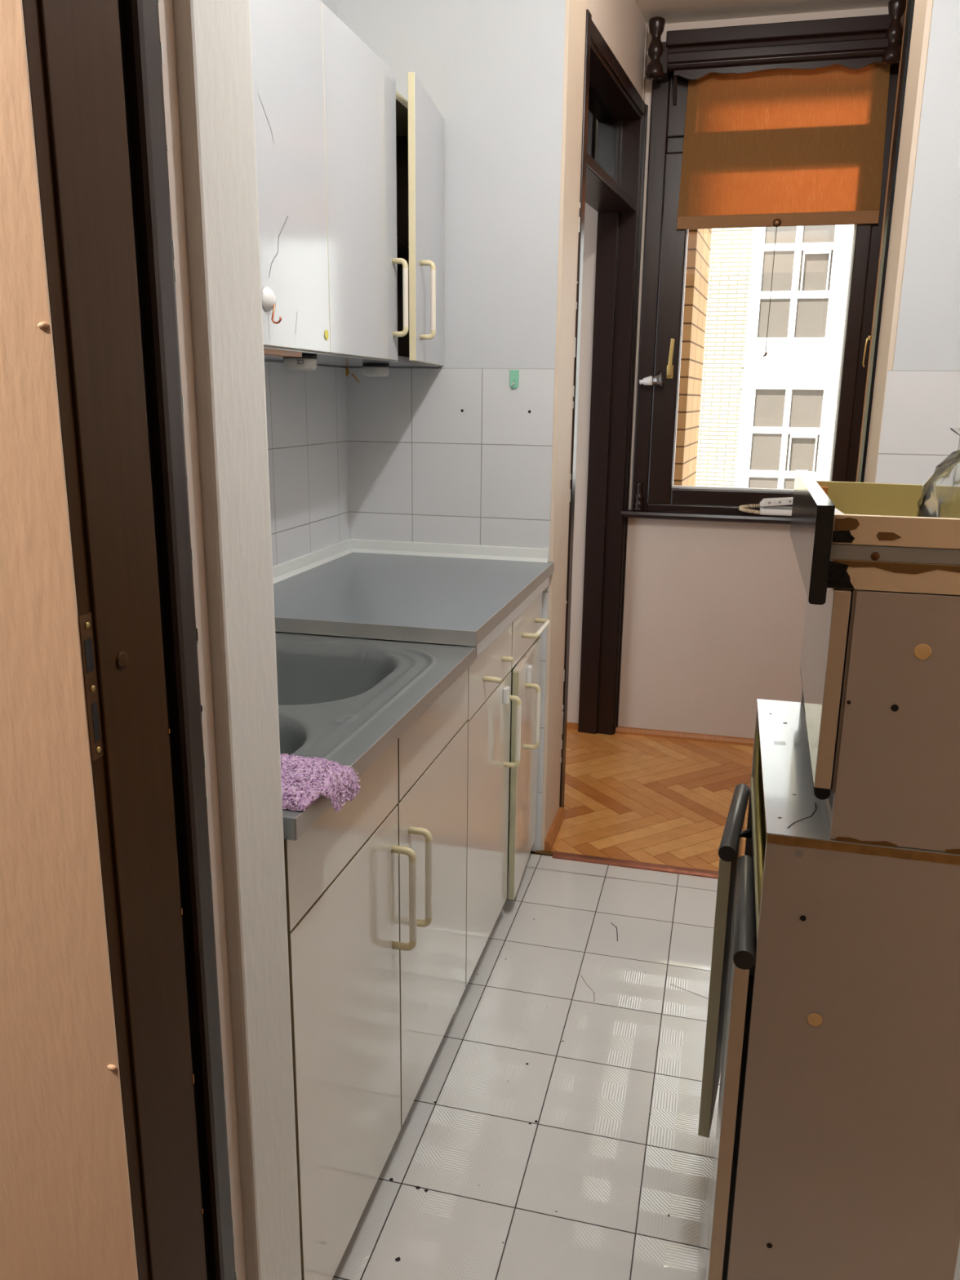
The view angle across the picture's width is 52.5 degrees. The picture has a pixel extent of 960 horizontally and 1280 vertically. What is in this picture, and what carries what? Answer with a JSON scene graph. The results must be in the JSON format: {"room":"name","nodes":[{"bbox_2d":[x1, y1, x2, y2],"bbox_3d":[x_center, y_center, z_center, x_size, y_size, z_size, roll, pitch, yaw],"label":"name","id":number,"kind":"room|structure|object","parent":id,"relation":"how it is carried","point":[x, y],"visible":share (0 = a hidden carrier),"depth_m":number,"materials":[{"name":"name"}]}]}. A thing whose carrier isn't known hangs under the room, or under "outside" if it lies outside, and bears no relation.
{"room":"kitchen","nodes":[
{"label":"kitchen","id":0,"kind":"room"},
{"bbox_2d":[0,0,137,1279],"bbox_3d":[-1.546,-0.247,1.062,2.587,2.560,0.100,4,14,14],"label":"door","id":1,"kind":"structure","parent":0,"point":[66,1210],"depth_m":0.80,"materials":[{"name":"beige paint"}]},
{"bbox_2d":[37,321,116,1071],"bbox_3d":[-0.313,0.073,0.764,0.009,0.615,0.006,4,14,14],"label":"pegs","id":2,"kind":"object","parent":1,"relation":"attached to","point":[42,326],"depth_m":0.69,"materials":[{"name":"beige wood"}]},
{"bbox_2d":[158,0,246,1279],"bbox_3d":[-0.605,-0.211,0.962,0.704,2.560,0.036,4,14,14],"label":"door frame","id":3,"kind":"structure","parent":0,"point":[165,7],"depth_m":0.92,"materials":[{"name":"paint"}]},
{"bbox_2d":[172,0,301,1279],"bbox_3d":[-0.578,-0.228,1.032,0.720,2.560,0.117,4,14,14],"label":"wall","id":4,"kind":"structure","parent":0,"point":[213,37],"depth_m":0.97,"materials":[{"name":"white paint"}]},
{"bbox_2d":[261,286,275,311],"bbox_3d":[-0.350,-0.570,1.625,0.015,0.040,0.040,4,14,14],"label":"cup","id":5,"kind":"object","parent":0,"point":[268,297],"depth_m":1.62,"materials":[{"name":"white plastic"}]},
{"bbox_2d":[264,0,344,367],"bbox_3d":[-0.646,-0.460,1.955,0.120,2.560,1.695,4,14,14],"label":"wall","id":6,"kind":"structure","parent":0,"point":[331,5],"depth_m":2.47,"materials":[{"name":"white paint"}]},
{"bbox_2d":[249,0,330,356],"bbox_3d":[-0.529,-0.764,1.475,0.288,0.619,0.820,4,14,14],"label":"upper cabinet","id":7,"kind":"object","parent":6,"relation":"attached to","point":[287,55],"visible":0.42,"depth_m":1.69,"materials":[{"name":"white laminate"}]},
{"bbox_2d":[261,286,281,324],"bbox_3d":[-0.345,-0.560,1.626,0.025,0.060,0.040,4,14,14],"label":"hook","id":8,"kind":"object","parent":7,"relation":"attached to","point":[268,297],"visible":0.98,"depth_m":1.62,"materials":[{"name":"white plastic"}]},
{"bbox_2d":[283,353,317,370],"bbox_3d":[-0.353,-0.545,1.910,0.066,0.030,0.066,4,14,14],"label":"puck light","id":9,"kind":"object","parent":7,"relation":"attached to","point":[308,362],"visible":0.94,"depth_m":1.89,"materials":[{"name":"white plastic"}]},
{"bbox_2d":[324,329,328,339],"bbox_3d":[-0.295,-0.587,1.872,0.001,0.019,0.017,4,14,14],"label":"round sticker","id":10,"kind":"object","parent":7,"relation":"attached to","point":[326,335],"visible":1,"depth_m":1.87,"materials":[{"name":"yellow paper"}]},
{"bbox_2d":[264,360,349,566],"bbox_3d":[-0.587,-0.304,1.975,0.006,0.530,1.689,4,14,14],"label":"wall tiles","id":11,"kind":"structure","parent":6,"relation":"attached to","point":[306,411],"depth_m":2.50,"materials":[{"name":"white tile"}]},
{"bbox_2d":[264,2,444,367],"bbox_3d":[-0.297,-0.952,2.218,0.360,0.610,0.790,4,14,14],"label":"upper cabinet","id":12,"kind":"object","parent":6,"relation":"attached to","point":[384,150],"visible":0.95,"depth_m":2.11,"materials":[{"name":"white laminate"}]},
{"bbox_2d":[362,363,389,376],"bbox_3d":[-0.257,-0.668,2.406,0.066,0.030,0.066,4,14,14],"label":"puck light","id":13,"kind":"object","parent":12,"relation":"attached to","point":[369,369],"visible":1,"depth_m":2.38,"materials":[{"name":"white plastic"}]},
{"bbox_2d":[541,0,586,850],"bbox_3d":[0.234,-0.641,2.721,0.010,2.560,0.267,4,14,14],"label":"wall","id":14,"kind":"structure","parent":0,"point":[575,10],"depth_m":2.68,"materials":[{"name":"beige paint"}]},
{"bbox_2d":[535,850,554,855],"bbox_3d":[0.194,0.632,2.896,0.056,0.004,0.024,4,14,14],"label":"trim","id":15,"kind":"structure","parent":14,"relation":"attached to","point":[542,852],"depth_m":2.89,"materials":[{"name":"brown wood"}]},
{"bbox_2d":[544,806,565,850],"bbox_3d":[0.234,0.586,3.023,0.021,0.034,0.262,4,14,14],"label":"baseboard","id":16,"kind":"structure","parent":14,"relation":"attached to","point":[557,823],"depth_m":3.00,"materials":[{"name":"orange wood"}]},
{"bbox_2d":[586,0,648,102],"bbox_3d":[0.332,-0.761,3.206,0.141,2.560,1.015,5,15,18],"label":"wall","id":17,"kind":"structure","parent":0,"point":[621,24],"depth_m":3.07,"materials":[{"name":"paint"}]},
{"bbox_2d":[566,721,577,728],"bbox_3d":[-0.334,0.299,4.166,1.545,0.022,0.015,4,14,14],"label":"baseboard","id":18,"kind":"structure","parent":17,"relation":"attached to","point":[569,725],"depth_m":3.98,"materials":[{"name":"orange wood"}]},
{"bbox_2d":[559,8,648,808],"bbox_3d":[0.354,-0.660,3.297,0.151,2.320,0.887,6,15,19],"label":"door","id":19,"kind":"structure","parent":17,"relation":"in","point":[615,122],"depth_m":3.54,"materials":[{"name":"brown wood"}]},
{"bbox_2d":[567,6,904,738],"bbox_3d":[0.226,-0.926,3.862,2.800,2.560,0.260,4,14,14],"label":"wall","id":20,"kind":"structure","parent":17,"relation":"in","point":[713,620],"depth_m":3.75,"materials":[{"name":"paint"}]},
{"bbox_2d":[615,726,754,746],"bbox_3d":[0.959,0.394,3.846,0.846,0.024,0.022,4,14,14],"label":"baseboard","id":21,"kind":"structure","parent":20,"relation":"attached to","point":[620,730],"depth_m":3.88,"materials":[{"name":"orange wood"}]},
{"bbox_2d":[621,62,899,524],"bbox_3d":[0.976,-1.195,3.458,0.863,1.545,0.126,4,14,14],"label":"window","id":22,"kind":"structure","parent":20,"relation":"attached to","point":[665,246],"depth_m":3.48,"materials":[{"name":"brown wood"}]},
{"bbox_2d":[633,480,644,511],"bbox_3d":[0.604,-0.547,3.685,0.042,0.110,0.042,4,14,14],"label":"finial","id":23,"kind":"object","parent":22,"relation":"on","point":[638,504],"visible":1,"depth_m":3.67,"materials":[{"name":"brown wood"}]},
{"bbox_2d":[639,369,663,388],"bbox_3d":[0.625,-0.950,3.544,0.088,0.065,0.066,4,14,14],"label":"hook","id":24,"kind":"object","parent":22,"relation":"attached to","point":[648,380],"visible":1,"depth_m":3.54,"materials":[{"name":"white plastic"}]},
{"bbox_2d":[738,497,793,515],"bbox_3d":[1.105,-0.496,3.571,0.297,0.075,0.065,4,14,14],"label":"power strip","id":25,"kind":"object","parent":22,"relation":"on","point":[768,506],"visible":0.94,"depth_m":3.56,"materials":[{"name":"white plastic"}]},
{"bbox_2d":[862,335,871,367],"bbox_3d":[1.208,-0.900,3.036,0.021,0.095,0.015,4,14,14],"label":"handle","id":26,"kind":"object","parent":22,"relation":"attached to","point":[869,337],"visible":1,"depth_m":3.03,"materials":[{"name":"gold metal"}]},
{"bbox_2d":[644,0,906,104],"bbox_3d":[0.957,-1.927,3.205,0.806,0.236,0.150,4,14,14],"label":"curtain rod","id":27,"kind":"object","parent":20,"relation":"attached to","point":[857,42],"visible":0.99,"depth_m":3.16,"materials":[{"name":"brown wood"}]},
{"bbox_2d":[676,62,890,356],"bbox_3d":[1.016,-1.468,3.335,0.668,0.955,0.027,4,14,14],"label":"roller blind","id":28,"kind":"object","parent":20,"relation":"attached to","point":[776,148],"visible":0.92,"depth_m":3.29,"materials":[{"name":"orange fabric"}]},
{"bbox_2d":[332,728,959,1279],"bbox_3d":[0.156,0.765,2.497,3.350,0.060,3.170,4,14,14],"label":"floor","id":29,"kind":"structure","parent":0,"point":[612,1171],"depth_m":1.97,"materials":[{"name":"white tile"}]},
{"bbox_2d":[284,667,468,1279],"bbox_3d":[-0.392,0.498,1.702,0.614,0.830,0.863,4,14,14],"label":"base cabinet","id":30,"kind":"object","parent":29,"relation":"on","point":[375,886],"visible":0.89,"depth_m":1.51,"materials":[{"name":"beige laminate"}]},
{"bbox_2d":[275,632,475,840],"bbox_3d":[-0.401,0.165,1.587,0.600,0.160,0.820,4,14,14],"label":"sink","id":31,"kind":"object","parent":30,"relation":"on","point":[346,701],"visible":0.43,"depth_m":1.65,"materials":[{"name":"silver metal"}]},
{"bbox_2d":[280,753,360,812],"bbox_3d":[-0.258,0.181,1.209,0.186,0.058,0.158,4,14,14],"label":"cloth","id":32,"kind":"object","parent":31,"relation":"on","point":[304,780],"visible":0.46,"depth_m":1.19,"materials":[{"name":"pink fabric"}]},
{"bbox_2d":[275,577,550,1009],"bbox_3d":[-0.180,0.298,2.484,0.626,0.844,0.804,4,14,14],"label":"base cabinet","id":33,"kind":"object","parent":29,"relation":"on","point":[504,720],"visible":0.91,"depth_m":2.32,"materials":[{"name":"beige laminate"}]},
{"bbox_2d":[272,538,554,646],"bbox_3d":[-0.193,-0.140,2.350,0.602,0.065,0.862,4,14,14],"label":"countertop","id":34,"kind":"structure","parent":33,"relation":"on","point":[419,592],"depth_m":2.29,"materials":[{"name":"grey laminate"}]},
{"bbox_2d":[389,866,708,1261],"bbox_3d":[0.235,0.837,2.086,0.611,0.001,1.403,4,14,14],"label":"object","id":35,"kind":"structure","parent":29,"relation":"on","point":[397,1259],"depth_m":1.87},
{"bbox_2d":[697,698,959,1279],"bbox_3d":[0.480,0.573,1.403,0.302,0.850,0.522,4,14,14],"label":"stove","id":36,"kind":"object","parent":29,"relation":"on","point":[833,1034],"visible":0.99,"depth_m":1.13,"materials":[{"name":"brown laminate"},{"name":"charcoal plastic"},{"name":"white laminate"}]},
{"bbox_2d":[749,949,755,975],"bbox_3d":[0.508,0.594,1.397,0.229,0.014,0.482,4,14,14],"label":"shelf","id":37,"kind":"object","parent":36,"relation":"attached to","point":[751,970],"depth_m":1.59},
{"bbox_2d":[800,587,959,854],"bbox_3d":[0.553,0.032,1.246,0.262,0.276,0.516,4,14,14],"label":"upper cabinet","id":38,"kind":"object","parent":36,"relation":"on","point":[880,670],"visible":0.92,"depth_m":1.02,"materials":[{"name":"brown laminate"},{"name":"black plastic"}]},
{"bbox_2d":[834,507,844,514],"bbox_3d":[0.374,-0.135,1.029,0.016,0.009,0.064,1,14,0],"label":"paper scrap","id":39,"kind":"object","parent":38,"relation":"in","point":[837,511],"visible":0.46,"depth_m":1.03,"materials":[{"name":"white paper"}]},
{"bbox_2d":[790,469,959,604],"bbox_3d":[0.660,-0.130,1.184,0.523,0.102,0.535,4,14,14],"label":"drawer","id":40,"kind":"object","parent":38,"relation":"on","point":[879,542],"visible":1,"depth_m":0.99,"materials":[{"name":"beige laminate"}]},
{"bbox_2d":[916,427,959,517],"bbox_3d":[0.614,-0.185,1.203,0.133,0.151,0.137,4,14,14],"label":"plastic bag","id":41,"kind":"object","parent":38,"relation":"in","point":[928,505],"visible":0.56,"depth_m":1.24,"materials":[{"name":"plastic"}]},
{"bbox_2d":[337,0,959,370],"bbox_3d":[0.719,-0.590,2.540,2.470,2.560,0.140,4,14,14],"label":"wall","id":42,"kind":"structure","parent":0,"point":[493,70],"depth_m":2.46,"materials":[{"name":"white paint"}]},
{"bbox_2d":[346,367,555,851],"bbox_3d":[-0.095,-0.063,2.806,0.588,1.390,0.006,4,14,14],"label":"wall tiles","id":43,"kind":"structure","parent":42,"relation":"attached to","point":[423,468],"depth_m":2.69,"materials":[{"name":"white tile"}]},
{"bbox_2d":[346,367,359,382],"bbox_3d":[-0.357,-0.736,2.704,0.050,0.040,0.001,4,14,14],"label":"glue stain","id":44,"kind":"object","parent":43,"relation":"attached to","point":[347,369],"visible":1,"depth_m":2.70,"materials":[{"name":"brown"}]},
{"bbox_2d":[509,369,519,388],"bbox_3d":[0.090,-0.694,2.589,0.024,0.049,0.017,4,14,14],"label":"hook","id":45,"kind":"object","parent":43,"relation":"attached to","point":[514,374],"visible":1,"depth_m":2.59,"materials":[{"name":"green plastic"}]},
{"bbox_2d":[551,851,718,879],"bbox_3d":[0.603,0.662,2.788,0.796,0.008,0.040,4,14,14],"label":"trim","id":46,"kind":"structure","parent":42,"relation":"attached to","point":[557,855],"depth_m":2.82,"materials":[{"name":"brown wood"}]},
{"bbox_2d":[875,370,959,486],"bbox_3d":[1.390,0.046,2.443,0.834,1.390,0.006,4,14,14],"label":"wall tiles","id":47,"kind":"structure","parent":42,"relation":"attached to","point":[920,407],"depth_m":2.38,"materials":[{"name":"white tile"}]},
{"bbox_2d":[673,228,711,485],"bbox_3d":[0.576,-0.736,4.271,0.711,8.000,0.588,4,14,14],"label":"brick wall","id":48,"kind":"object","parent":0,"point":[699,245],"visible":0.17,"depth_m":3.96,"materials":[{"name":"beige brick"}]},
{"bbox_2d":[635,0,889,25],"bbox_3d":[-0.173,-1.522,0.785,5.400,0.080,6.050,4,14,14],"label":"ceiling","id":49,"kind":"structure","parent":0,"point":[673,11],"depth_m":3.18,"materials":[{"name":"paint"}]},
{"bbox_2d":[855,0,907,482],"bbox_3d":[1.253,-0.706,3.031,0.165,2.560,0.902,5,15,15],"label":"wall","id":50,"kind":"structure","parent":0,"point":[904,16],"depth_m":3.15,"materials":[{"name":"beige paint"}]},
{"bbox_2d":[863,0,933,483],"bbox_3d":[1.102,-0.574,2.495,0.166,2.560,0.244,4,14,14],"label":"wall","id":51,"kind":"structure","parent":0,"point":[922,12],"depth_m":2.35,"materials":[{"name":"beige paint"}]},
{"bbox_2d":[857,0,915,482],"bbox_3d":[1.051,-0.608,2.628,0.016,2.560,0.073,4,14,14],"label":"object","id":52,"kind":"structure","parent":51,"relation":"attached to","point":[910,5],"depth_m":2.50,"materials":[{"name":"brown wood"}]},
{"bbox_3d":[0.232,-1.153,0.483,0.980,0.480,0.310,4,14,14],"label":"lintel","id":53,"kind":"object","parent":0,"visible":0},
{"bbox_2d":[22,0,236,1279],"bbox_3d":[0.161,0.064,0.724,1.020,2.160,0.162,4,14,14],"label":"door frame","id":54,"kind":"structure","parent":53,"relation":"attached to","point":[95,66],"depth_m":0.81,"materials":[{"name":"brown paint"}]},
{"label":"outside","id":55,"kind":"structure","parent":0,"visible":0},
{"bbox_3d":[2.967,3.891,11.030,18.000,0.200,12.240,4,14,14],"label":"yard","id":56,"kind":"structure","parent":55,"visible":0},
{"bbox_2d":[695,224,853,488],"bbox_3d":[4.362,-5.671,13.882,14.000,17.000,0.540,4,14,14],"label":"building","id":57,"kind":"structure","parent":56,"relation":"on","point":[763,420],"depth_m":14.12,"materials":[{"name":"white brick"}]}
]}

